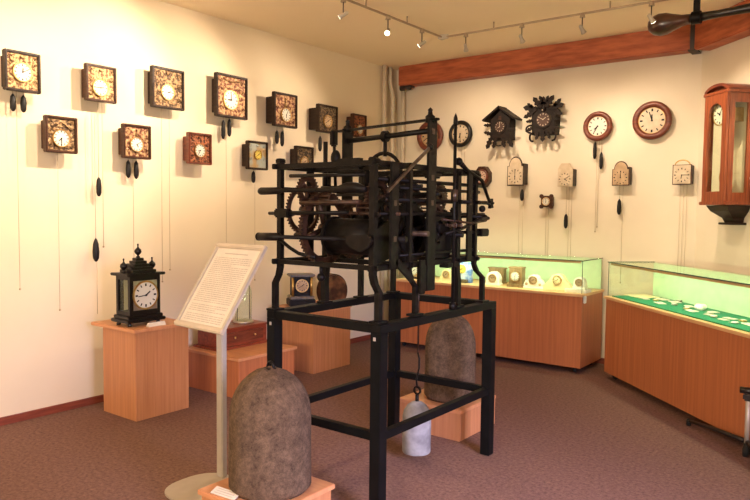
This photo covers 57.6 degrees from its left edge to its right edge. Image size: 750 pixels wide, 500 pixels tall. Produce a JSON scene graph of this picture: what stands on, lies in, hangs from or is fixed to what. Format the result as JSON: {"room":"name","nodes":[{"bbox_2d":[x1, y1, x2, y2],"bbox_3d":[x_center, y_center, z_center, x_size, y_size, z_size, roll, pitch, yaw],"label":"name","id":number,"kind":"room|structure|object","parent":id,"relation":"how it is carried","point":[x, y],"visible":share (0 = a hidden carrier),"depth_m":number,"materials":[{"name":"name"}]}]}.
{"room":"clock museum","nodes":[
{"label":"clock museum","id":0,"kind":"room"},
{"bbox_2d":[0,0,396,416],"bbox_3d":[-2.713,-0.416,5.004,0.100,3.400,9.900,3,4,37],"label":"wall","id":1,"kind":"structure","parent":0,"point":[49,356],"depth_m":5.73,"materials":[{"name":"beige paint"}]},
{"bbox_2d":[1,48,40,289],"bbox_3d":[-2.581,-0.566,4.971,0.137,1.723,0.255,3,4,37],"label":"wall clock","id":2,"kind":"object","parent":1,"relation":"attached to","point":[20,70],"visible":1,"depth_m":4.90,"materials":[{"name":"brown wood"}]},
{"bbox_2d":[41,115,77,310],"bbox_3d":[-2.415,-0.269,5.210,0.137,1.481,0.249,3,4,37],"label":"wall clock","id":3,"kind":"object","parent":1,"relation":"attached to","point":[59,134],"visible":1,"depth_m":5.14,"materials":[{"name":"brown wood"}]},
{"bbox_2d":[81,63,116,247],"bbox_3d":[-2.210,-0.737,5.447,0.137,1.443,0.258,3,4,37],"label":"wall clock","id":4,"kind":"object","parent":1,"relation":"attached to","point":[99,82],"visible":1,"depth_m":5.38,"materials":[{"name":"brown wood"}]},
{"bbox_2d":[92,120,99,313],"bbox_3d":[-2.227,-0.291,5.430,0.054,1.610,0.053,3,4,37],"label":"weight","id":5,"kind":"object","parent":4,"relation":"hanging from","point":[95,251],"visible":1,"depth_m":5.43,"materials":[{"name":"metal"}]},
{"bbox_2d":[118,123,150,233],"bbox_3d":[-2.020,-0.422,5.716,0.142,1.238,0.260,3,4,37],"label":"wall clock","id":6,"kind":"object","parent":1,"relation":"attached to","point":[134,141],"visible":0.97,"depth_m":5.65,"materials":[{"name":"brown wood"}]},
{"bbox_2d":[148,65,184,281],"bbox_3d":[-1.832,-0.641,5.952,0.137,1.853,0.325,3,4,37],"label":"wall clock","id":7,"kind":"object","parent":1,"relation":"attached to","point":[166,86],"visible":1,"depth_m":5.87,"materials":[{"name":"brown wood"}]},
{"bbox_2d":[0,334,370,425],"bbox_3d":[-2.684,1.253,5.064,0.018,0.060,9.700,3,4,37],"label":"baseboard","id":8,"kind":"structure","parent":1,"relation":"attached to","point":[49,410],"depth_m":5.32,"materials":[{"name":"brown wood"}]},
{"bbox_2d":[183,132,211,164],"bbox_3d":[-1.626,-0.919,6.203,0.137,0.280,0.257,3,4,37],"label":"wall clock","id":9,"kind":"object","parent":1,"relation":"attached to","point":[197,147],"visible":1,"depth_m":6.15,"materials":[{"name":"red wood"}]},
{"bbox_2d":[212,72,247,242],"bbox_3d":[-1.400,-0.799,6.510,0.137,1.708,0.380,3,4,37],"label":"wall clock","id":10,"kind":"object","parent":1,"relation":"attached to","point":[229,92],"visible":0.97,"depth_m":6.43,"materials":[{"name":"brown wood"}]},
{"bbox_2d":[242,140,267,280],"bbox_3d":[-1.207,-0.382,6.794,0.137,1.386,0.265,3,4,37],"label":"wall clock","id":11,"kind":"object","parent":1,"relation":"attached to","point":[254,153],"visible":1,"depth_m":6.72,"materials":[{"name":"brown wood"}]},
{"bbox_2d":[266,91,297,145],"bbox_3d":[-0.967,-1.333,7.001,0.186,0.530,0.330,3,4,37],"label":"wall clock","id":12,"kind":"object","parent":1,"relation":"attached to","point":[281,108],"visible":1,"depth_m":6.94,"materials":[{"name":"brown wood"}]},
{"bbox_2d":[290,146,313,163],"bbox_3d":[-0.792,-0.979,7.297,0.137,0.250,0.270,3,4,37],"label":"wall clock","id":13,"kind":"object","parent":1,"relation":"attached to","point":[299,154],"visible":0.7,"depth_m":7.24,"materials":[{"name":"brown wood"}]},
{"bbox_2d":[309,103,337,150],"bbox_3d":[-0.580,-1.335,7.510,0.187,0.500,0.320,3,4,37],"label":"wall clock","id":14,"kind":"object","parent":1,"relation":"attached to","point":[323,118],"visible":0.96,"depth_m":7.44,"materials":[{"name":"brown wood"}]},
{"bbox_2d":[346,113,366,136],"bbox_3d":[-0.225,-1.453,8.010,0.137,0.268,0.254,3,4,37],"label":"wall clock","id":15,"kind":"object","parent":1,"relation":"attached to","point":[356,120],"visible":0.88,"depth_m":7.96,"materials":[{"name":"brown wood"}]},
{"bbox_2d":[380,65,386,319],"bbox_3d":[0.104,-0.590,8.536,0.062,3.400,0.062,3,4,37],"label":"pipe","id":16,"kind":"object","parent":1,"relation":"attached to","point":[384,88],"visible":0.35,"depth_m":8.46,"materials":[{"name":"metal"}]},
{"bbox_2d":[388,67,394,320],"bbox_3d":[0.195,-0.596,8.655,0.101,3.400,0.062,3,4,37],"label":"pipe","id":17,"kind":"object","parent":1,"relation":"attached to","point":[392,128],"visible":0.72,"depth_m":8.56,"materials":[{"name":"metal"}]},
{"bbox_2d":[0,339,749,499],"bbox_3d":[0.232,1.491,2.854,7.350,0.100,9.700,3,4,37],"label":"floor","id":18,"kind":"structure","parent":0,"point":[561,433],"depth_m":4.56,"materials":[{"name":"brown carpet"}]},
{"bbox_2d":[91,318,188,421],"bbox_3d":[-1.859,0.920,5.438,0.590,0.700,0.520,3,4,37],"label":"plinth","id":19,"kind":"object","parent":18,"relation":"on","point":[146,369],"visible":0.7,"depth_m":5.25,"materials":[{"name":"brown wood"}]},
{"bbox_2d":[110,244,165,326],"bbox_3d":[-1.843,0.263,5.305,0.235,0.627,0.335,3,4,37],"label":"clock","id":20,"kind":"object","parent":19,"relation":"on","point":[137,282],"visible":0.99,"depth_m":5.25,"materials":[{"name":"paint"}]},
{"bbox_2d":[146,321,165,326],"bbox_3d":[-1.686,0.568,5.251,0.045,0.028,0.150,3,4,37],"label":"name card","id":21,"kind":"object","parent":19,"relation":"on","point":[159,323],"visible":1,"depth_m":5.24,"materials":[{"name":"white paper"}]},
{"bbox_2d":[165,243,267,499],"bbox_3d":[-0.960,0.669,3.929,0.491,1.394,0.539,3,4,37],"label":"sign stand","id":22,"kind":"object","parent":18,"relation":"on","point":[220,288],"visible":0.98,"depth_m":3.98,"materials":[{"name":"metal"}]},
{"bbox_2d":[188,342,296,397],"bbox_3d":[-1.222,1.058,6.212,0.740,0.350,0.710,3,4,37],"label":"plinth","id":23,"kind":"object","parent":18,"relation":"on","point":[241,362],"visible":0.44,"depth_m":5.97,"materials":[{"name":"laminate"}]},
{"bbox_2d":[193,318,266,350],"bbox_3d":[-1.322,0.780,6.324,0.363,0.189,0.620,3,4,37],"label":"box","id":24,"kind":"object","parent":23,"relation":"on","point":[238,335],"visible":0.77,"depth_m":6.19,"materials":[{"name":"red wood"}]},
{"bbox_2d":[233,286,253,323],"bbox_3d":[-1.238,0.486,6.415,0.200,0.390,0.200,3,4,37],"label":"glass dome","id":25,"kind":"object","parent":24,"relation":"on","point":[237,321],"visible":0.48,"depth_m":6.38,"materials":[{"name":"glass"}]},
{"bbox_2d":[198,476,334,499],"bbox_3d":[-0.545,1.296,3.446,0.490,0.205,0.485,3,4,37],"label":"plinth","id":26,"kind":"object","parent":18,"relation":"on","point":[319,489],"visible":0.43,"depth_m":3.41,"materials":[{"name":"brown wood"}]},
{"bbox_2d":[210,486,237,499],"bbox_3d":[-0.731,1.186,3.327,0.160,0.020,0.048,3,4,33],"label":"name card","id":27,"kind":"object","parent":26,"relation":"on","point":[223,492],"visible":0.96,"depth_m":3.33,"materials":[{"name":"white paper"}]},
{"bbox_2d":[228,361,310,499],"bbox_3d":[-0.523,0.873,3.417,0.414,0.644,0.411,3,4,37],"label":"weight","id":28,"kind":"object","parent":26,"relation":"on","point":[269,439],"visible":1,"depth_m":3.25,"materials":[{"name":"grey stone"}]},
{"bbox_2d":[279,301,351,373],"bbox_3d":[-0.639,0.879,7.026,0.550,0.625,0.585,3,4,37],"label":"plinth","id":29,"kind":"object","parent":18,"relation":"on","point":[319,348],"visible":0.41,"depth_m":6.79,"materials":[{"name":"brown wood"}]},
{"bbox_2d":[286,273,315,306],"bbox_3d":[-0.761,0.405,7.004,0.270,0.322,0.200,0,3,-17],"label":"mantel clock","id":30,"kind":"object","parent":29,"relation":"on","point":[301,284],"visible":0.98,"depth_m":6.94,"materials":[{"name":"stone"}]},
{"bbox_2d":[316,273,346,300],"bbox_3d":[-0.443,0.405,7.026,0.310,0.325,0.130,-2,4,-33],"label":"clock","id":31,"kind":"object","parent":29,"relation":"on","point":[337,284],"visible":0.53,"depth_m":6.98,"materials":[{"name":"brown wood"}]},
{"bbox_2d":[267,292,495,499],"bbox_3d":[0.077,0.849,4.234,0.826,1.016,1.269,3,4,37],"label":"iron stand","id":32,"kind":"object","parent":18,"relation":"on","point":[386,337],"visible":0.83,"depth_m":3.97,"materials":[{"name":"black paint"}]},
{"bbox_2d":[255,107,493,324],"bbox_3d":[0.076,-0.241,4.170,0.926,1.165,1.354,3,4,37],"label":"clock","id":33,"kind":"object","parent":32,"relation":"on","point":[381,229],"visible":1,"depth_m":3.85,"materials":[{"name":"black metal"}]},
{"bbox_2d":[402,260,430,455],"bbox_3d":[0.273,0.657,4.354,0.184,1.285,0.184,3,4,37],"label":"weight","id":34,"kind":"object","parent":33,"relation":"hanging from","point":[416,441],"visible":0.9,"depth_m":4.32,"materials":[{"name":"grey metal"}]},
{"bbox_2d":[400,389,495,441],"bbox_3d":[0.542,1.205,5.104,0.530,0.220,0.535,3,4,37],"label":"plinth","id":35,"kind":"object","parent":18,"relation":"on","point":[463,422],"visible":0.51,"depth_m":4.84,"materials":[{"name":"brown wood"}]},
{"bbox_2d":[424,316,475,402],"bbox_3d":[0.561,0.773,5.053,0.378,0.648,0.374,3,4,37],"label":"weight","id":36,"kind":"object","parent":35,"relation":"on","point":[450,344],"visible":0.79,"depth_m":4.90,"materials":[{"name":"grey stone"}]},
{"bbox_2d":[396,252,603,371],"bbox_3d":[1.319,0.610,7.625,2.287,1.134,0.630,3,4,37],"label":"display cabinet","id":37,"kind":"object","parent":18,"relation":"on","point":[561,328],"visible":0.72,"depth_m":7.14,"materials":[{"name":"laminate"}]},
{"bbox_2d":[396,276,603,296],"bbox_3d":[1.318,0.390,7.615,2.280,0.025,0.630,3,4,37],"label":"countertop","id":38,"kind":"structure","parent":37,"relation":"on","point":[475,284],"depth_m":7.17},
{"bbox_2d":[412,267,416,278],"bbox_3d":[0.494,0.243,8.116,0.240,0.195,0.121,3,4,37],"label":"mantel clock","id":39,"kind":"object","parent":38,"relation":"on","point":[414,270],"visible":0.26,"depth_m":8.07,"materials":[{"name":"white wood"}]},
{"bbox_2d":[439,269,450,281],"bbox_3d":[0.831,0.289,7.852,0.180,0.140,0.075,3,4,37],"label":"mantel clock","id":40,"kind":"object","parent":38,"relation":"on","point":[446,273],"visible":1,"depth_m":7.83,"materials":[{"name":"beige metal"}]},
{"bbox_2d":[460,262,472,282],"bbox_3d":[1.001,0.254,7.705,0.195,0.230,0.090,3,4,37],"label":"box","id":41,"kind":"object","parent":38,"relation":"on","point":[466,271],"visible":0.64,"depth_m":7.67,"materials":[{"name":"blue paint"}]},
{"bbox_2d":[485,271,502,285],"bbox_3d":[1.308,0.309,7.496,0.180,0.150,0.095,3,4,37],"label":"mantel clock","id":42,"kind":"object","parent":38,"relation":"on","point":[494,277],"visible":1,"depth_m":7.46,"materials":[{"name":"white ceramic"}]},
{"bbox_2d":[488,267,507,283],"bbox_3d":[1.378,0.285,7.677,0.210,0.180,0.100,3,4,37],"label":"mantel clock","id":43,"kind":"object","parent":38,"relation":"on","point":[502,270],"visible":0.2,"depth_m":7.63,"materials":[{"name":"brown wood"}]},
{"bbox_2d":[507,266,525,287],"bbox_3d":[1.528,0.288,7.330,0.190,0.217,0.120,3,4,37],"label":"mantel clock","id":44,"kind":"object","parent":38,"relation":"on","point":[516,273],"visible":0.99,"depth_m":7.29,"materials":[{"name":"brown wood"}]},
{"bbox_2d":[523,274,544,288],"bbox_3d":[1.687,0.332,7.211,0.220,0.145,0.100,3,4,37],"label":"mantel clock","id":45,"kind":"object","parent":38,"relation":"on","point":[534,281],"visible":1,"depth_m":7.17,"materials":[{"name":"white ceramic"}]},
{"bbox_2d":[543,274,572,290],"bbox_3d":[1.898,0.331,7.050,0.300,0.170,0.100,3,4,37],"label":"mantel clock","id":46,"kind":"object","parent":38,"relation":"on","point":[558,282],"visible":0.96,"depth_m":7.02,"materials":[{"name":"beige ceramic"}]},
{"bbox_2d":[564,288,590,293],"bbox_3d":[2.057,0.410,6.908,0.220,0.033,0.160,3,4,37],"label":"block","id":47,"kind":"object","parent":38,"relation":"on","point":[572,290],"visible":0.9,"depth_m":6.85,"materials":[{"name":"beige"}]},
{"bbox_2d":[572,277,587,289],"bbox_3d":[2.080,0.333,6.909,0.133,0.120,0.095,3,4,37],"label":"mantel clock","id":48,"kind":"object","parent":47,"relation":"on","point":[577,284],"visible":0.98,"depth_m":6.88,"materials":[{"name":"white ceramic"}]},
{"bbox_2d":[451,254,581,262],"bbox_3d":[1.167,0.074,7.393,2.190,0.021,0.036,3,4,37],"label":"hood","id":49,"kind":"object","parent":37,"relation":"attached to","point":[481,256],"depth_m":7.03,"materials":[{"name":"clear glass"}]},
{"bbox_2d":[604,262,749,439],"bbox_3d":[2.756,0.798,4.625,0.530,1.134,4.130,0,3,-8],"label":"display cabinet","id":50,"kind":"object","parent":18,"relation":"on","point":[696,363],"visible":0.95,"depth_m":5.49,"materials":[{"name":"laminate"}]},
{"bbox_2d":[604,296,749,338],"bbox_3d":[2.758,0.578,4.612,0.530,0.025,4.130,0,3,-8],"label":"countertop","id":51,"kind":"structure","parent":50,"relation":"on","point":[682,317],"depth_m":5.31,"materials":[{"name":"green fabric"}]},
{"bbox_2d":[624,294,659,297],"bbox_3d":[2.554,0.440,6.528,0.220,0.006,0.260,0,3,-13],"label":"sheet","id":52,"kind":"object","parent":51,"relation":"on","point":[631,295],"visible":1,"depth_m":6.49,"materials":[{"name":"white paper"}]},
{"bbox_2d":[694,303,706,310],"bbox_3d":[2.694,0.474,5.647,0.091,0.058,0.096,3,4,37],"label":"watch","id":53,"kind":"object","parent":51,"relation":"on","point":[697,306],"visible":1,"depth_m":5.62,"materials":[{"name":"white"}]},
{"bbox_2d":[611,263,749,287],"bbox_3d":[2.544,0.252,4.564,0.003,0.020,4.040,0,3,-8],"label":"hood","id":54,"kind":"object","parent":50,"relation":"attached to","point":[730,276],"depth_m":5.58,"materials":[{"name":"clear glass"}]},
{"bbox_2d":[686,386,749,457],"bbox_3d":[2.392,1.144,4.398,0.262,0.462,1.561,0,3,-4],"label":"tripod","id":55,"kind":"object","parent":18,"relation":"on","point":[745,390],"visible":1,"depth_m":4.50,"materials":[{"name":"metal"}]},
{"bbox_2d":[159,0,744,69],"bbox_3d":[0.269,-2.003,2.653,7.350,0.100,9.700,3,4,37],"label":"ceiling","id":56,"kind":"structure","parent":0,"point":[360,34],"depth_m":6.45,"materials":[{"name":"paint"}]},
{"bbox_2d":[346,0,441,37],"bbox_3d":[-0.991,-2.042,4.618,0.014,0.073,5.500,3,4,37],"label":"rail","id":57,"kind":"object","parent":56,"relation":"attached to","point":[351,1],"visible":1,"depth_m":6.10,"materials":[{"name":"beige metal"}]},
{"bbox_2d":[338,0,347,19],"bbox_3d":[-0.260,-1.977,5.585,0.087,0.178,0.050,2,3,17],"label":"track spotlight","id":58,"kind":"object","parent":57,"relation":"hanging from","point":[345,13],"visible":1,"depth_m":5.58,"materials":[{"name":"beige metal"}]},
{"bbox_2d":[384,15,390,35],"bbox_3d":[0.114,-2.000,6.077,0.050,0.182,0.084,1,3,12],"label":"track spotlight","id":59,"kind":"object","parent":57,"relation":"hanging from","point":[387,32],"visible":1,"depth_m":6.06,"materials":[{"name":"beige metal"}]},
{"bbox_2d":[418,28,425,47],"bbox_3d":[0.449,-2.022,6.517,0.086,0.180,0.050,1,3,12],"label":"track spotlight","id":60,"kind":"object","parent":57,"relation":"hanging from","point":[422,30],"visible":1,"depth_m":6.50,"materials":[{"name":"beige metal"}]},
{"bbox_2d":[446,0,667,36],"bbox_3d":[2.080,-2.074,5.736,3.500,0.073,0.014,3,4,37],"label":"rail","id":61,"kind":"object","parent":56,"relation":"attached to","point":[655,1],"visible":1,"depth_m":6.06,"materials":[{"name":"beige metal"}]},
{"bbox_2d":[438,34,448,39],"bbox_3d":[0.690,-2.124,6.793,0.100,0.043,0.070,3,4,37],"label":"connector","id":62,"kind":"object","parent":61,"relation":"attached to","point":[444,37],"visible":0.91,"depth_m":6.78,"materials":[{"name":"metal"}]},
{"bbox_2d":[463,33,468,51],"bbox_3d":[0.885,-2.025,6.651,0.050,0.182,0.084,2,3,18],"label":"track spotlight","id":63,"kind":"object","parent":61,"relation":"hanging from","point":[465,34],"visible":1,"depth_m":6.63,"materials":[{"name":"beige metal"}]},
{"bbox_2d":[519,23,524,43],"bbox_3d":[1.358,-1.999,6.294,0.051,0.183,0.081,3,4,37],"label":"track spotlight","id":64,"kind":"object","parent":61,"relation":"hanging from","point":[521,26],"visible":1,"depth_m":6.28,"materials":[{"name":"beige metal"}]},
{"bbox_2d":[579,13,585,34],"bbox_3d":[1.811,-1.974,5.949,0.081,0.183,0.050,-2,4,-41],"label":"track spotlight","id":65,"kind":"object","parent":61,"relation":"hanging from","point":[582,15],"visible":1,"depth_m":5.94,"materials":[{"name":"beige metal"}]},
{"bbox_2d":[647,1,655,23],"bbox_3d":[2.273,-1.948,5.597,0.076,0.184,0.050,0,3,-12],"label":"track spotlight","id":66,"kind":"object","parent":61,"relation":"hanging from","point":[651,3],"visible":1,"depth_m":5.59,"materials":[{"name":"beige metal"}]},
{"bbox_2d":[647,0,749,35],"bbox_3d":[3.163,-1.926,5.233,2.058,0.288,0.186,3,4,37],"label":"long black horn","id":67,"kind":"object","parent":56,"relation":"hanging from","point":[666,23],"visible":0.98,"depth_m":5.63,"materials":[{"name":"black metal"}]},
{"bbox_2d":[396,50,702,357],"bbox_3d":[1.731,-0.529,7.777,3.612,3.400,0.100,3,4,37],"label":"wall","id":68,"kind":"structure","parent":0,"point":[650,228],"depth_m":7.28,"materials":[{"name":"paint"}]},
{"bbox_2d":[399,91,404,277],"bbox_3d":[0.339,-0.456,8.690,0.062,3.120,0.062,3,4,37],"label":"pipe","id":69,"kind":"object","parent":68,"relation":"attached to","point":[402,143],"visible":0.3,"depth_m":8.61,"materials":[{"name":"metal"}]},
{"bbox_2d":[399,85,414,90],"bbox_3d":[0.397,-2.018,8.514,0.160,0.056,0.108,3,4,37],"label":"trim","id":70,"kind":"structure","parent":68,"relation":"attached to","point":[407,87],"depth_m":8.47,"materials":[{"name":"wood"}]},
{"bbox_2d":[417,122,442,150],"bbox_3d":[0.686,-1.403,8.417,0.380,0.380,0.080,3,4,37],"label":"round wall clock","id":71,"kind":"object","parent":68,"relation":"attached to","point":[421,139],"visible":0.45,"depth_m":8.43,"materials":[{"name":"red wood"}]},
{"bbox_2d":[449,120,471,199],"bbox_3d":[1.025,-1.075,8.175,0.320,0.948,0.080,3,4,37],"label":"round wall clock","id":72,"kind":"object","parent":68,"relation":"attached to","point":[464,130],"visible":0.85,"depth_m":8.13,"materials":[{"name":"black paint"}]},
{"bbox_2d":[476,166,491,186],"bbox_3d":[1.260,-0.856,7.987,0.186,0.240,0.111,3,4,37],"label":"wall clock","id":73,"kind":"object","parent":68,"relation":"attached to","point":[486,174],"visible":0.51,"depth_m":7.93,"materials":[{"name":"brown wood"}]},
{"bbox_2d":[482,106,522,148],"bbox_3d":[1.446,-1.392,7.763,0.409,0.474,0.210,3,4,37],"label":"cuckoo clock","id":74,"kind":"object","parent":68,"relation":"attached to","point":[502,120],"visible":1,"depth_m":7.72,"materials":[{"name":"brown wood"}]},
{"bbox_2d":[507,157,527,248],"bbox_3d":[1.605,-0.410,7.728,0.200,1.286,0.140,3,4,37],"label":"wall clock","id":75,"kind":"object","parent":68,"relation":"attached to","point":[517,171],"visible":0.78,"depth_m":7.66,"materials":[{"name":"brown wood"}]},
{"bbox_2d":[523,95,563,141],"bbox_3d":[1.863,-1.431,7.457,0.470,0.500,0.178,3,4,37],"label":"cuckoo clock","id":76,"kind":"object","parent":68,"relation":"attached to","point":[545,120],"visible":1,"depth_m":7.41,"materials":[{"name":"brown wood"}]},
{"bbox_2d":[399,24,690,86],"bbox_3d":[1.693,-2.099,7.558,3.400,0.240,0.170,3,4,37],"label":"ceiling beam","id":77,"kind":"structure","parent":68,"relation":"attached to","point":[636,45],"depth_m":7.31,"materials":[{"name":"brown wood"}]},
{"bbox_2d":[539,194,553,255],"bbox_3d":[1.900,-0.232,7.533,0.160,0.765,0.106,3,4,37],"label":"wall clock","id":78,"kind":"object","parent":68,"relation":"attached to","point":[546,201],"visible":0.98,"depth_m":7.49,"materials":[{"name":"brown wood"}]},
{"bbox_2d":[557,163,576,256],"bbox_3d":[2.066,-0.328,7.381,0.165,1.208,0.140,3,4,37],"label":"wall clock","id":79,"kind":"object","parent":68,"relation":"attached to","point":[567,175],"visible":1,"depth_m":7.32,"materials":[{"name":"brown wood"}]},
{"bbox_2d":[583,111,612,231],"bbox_3d":[2.339,-0.820,7.186,0.310,1.268,0.080,3,4,37],"label":"round wall clock","id":80,"kind":"object","parent":68,"relation":"attached to","point":[597,126],"visible":1,"depth_m":7.14,"materials":[{"name":"red wood"}]},
{"bbox_2d":[593,358,603,363],"bbox_3d":[1.678,1.141,7.826,3.592,0.060,0.018,3,4,37],"label":"baseboard","id":81,"kind":"structure","parent":68,"relation":"attached to","point":[601,361],"depth_m":7.26,"materials":[{"name":"brown wood"}]},
{"bbox_2d":[612,161,631,282],"bbox_3d":[2.536,-0.284,7.044,0.175,1.258,0.110,3,4,37],"label":"wall clock","id":82,"kind":"object","parent":68,"relation":"attached to","point":[621,173],"visible":1,"depth_m":6.99,"materials":[{"name":"brown wood"}]},
{"bbox_2d":[632,101,671,139],"bbox_3d":[2.779,-1.296,6.827,0.384,0.384,0.080,3,4,37],"label":"round wall clock","id":83,"kind":"object","parent":68,"relation":"attached to","point":[652,120],"visible":1,"depth_m":6.81,"materials":[{"name":"red wood"}]},
{"bbox_2d":[672,159,693,265],"bbox_3d":[3.003,-0.256,6.683,0.175,1.254,0.120,3,4,37],"label":"wall clock","id":84,"kind":"object","parent":68,"relation":"attached to","point":[681,174],"visible":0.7,"depth_m":6.62,"materials":[{"name":"brown wood"}]},
{"bbox_2d":[688,25,700,54],"bbox_3d":[3.051,-2.020,6.496,0.080,0.268,0.190,3,4,37],"label":"bracket","id":85,"kind":"object","parent":68,"relation":"attached to","point":[691,50],"depth_m":6.43,"materials":[{"name":"metal"}]},
{"bbox_2d":[694,36,749,275],"bbox_3d":[3.543,-0.295,4.038,0.100,3.400,5.286,0,3,-8],"label":"wall","id":86,"kind":"structure","parent":0,"point":[719,248],"depth_m":6.32,"materials":[{"name":"paint"}]},
{"bbox_2d":[694,0,749,50],"bbox_3d":[3.422,-1.864,3.953,0.170,0.255,5.000,0,3,-8],"label":"trim","id":87,"kind":"structure","parent":86,"relation":"attached to","point":[711,34],"depth_m":6.04,"materials":[{"name":"brown wood"}]},
{"bbox_2d":[699,83,749,224],"bbox_3d":[3.098,-0.835,5.986,0.280,1.225,0.370,0,3,-8],"label":"wall clock","id":88,"kind":"object","parent":86,"relation":"attached to","point":[731,101],"visible":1,"depth_m":5.91,"materials":[{"name":"brown wood"}]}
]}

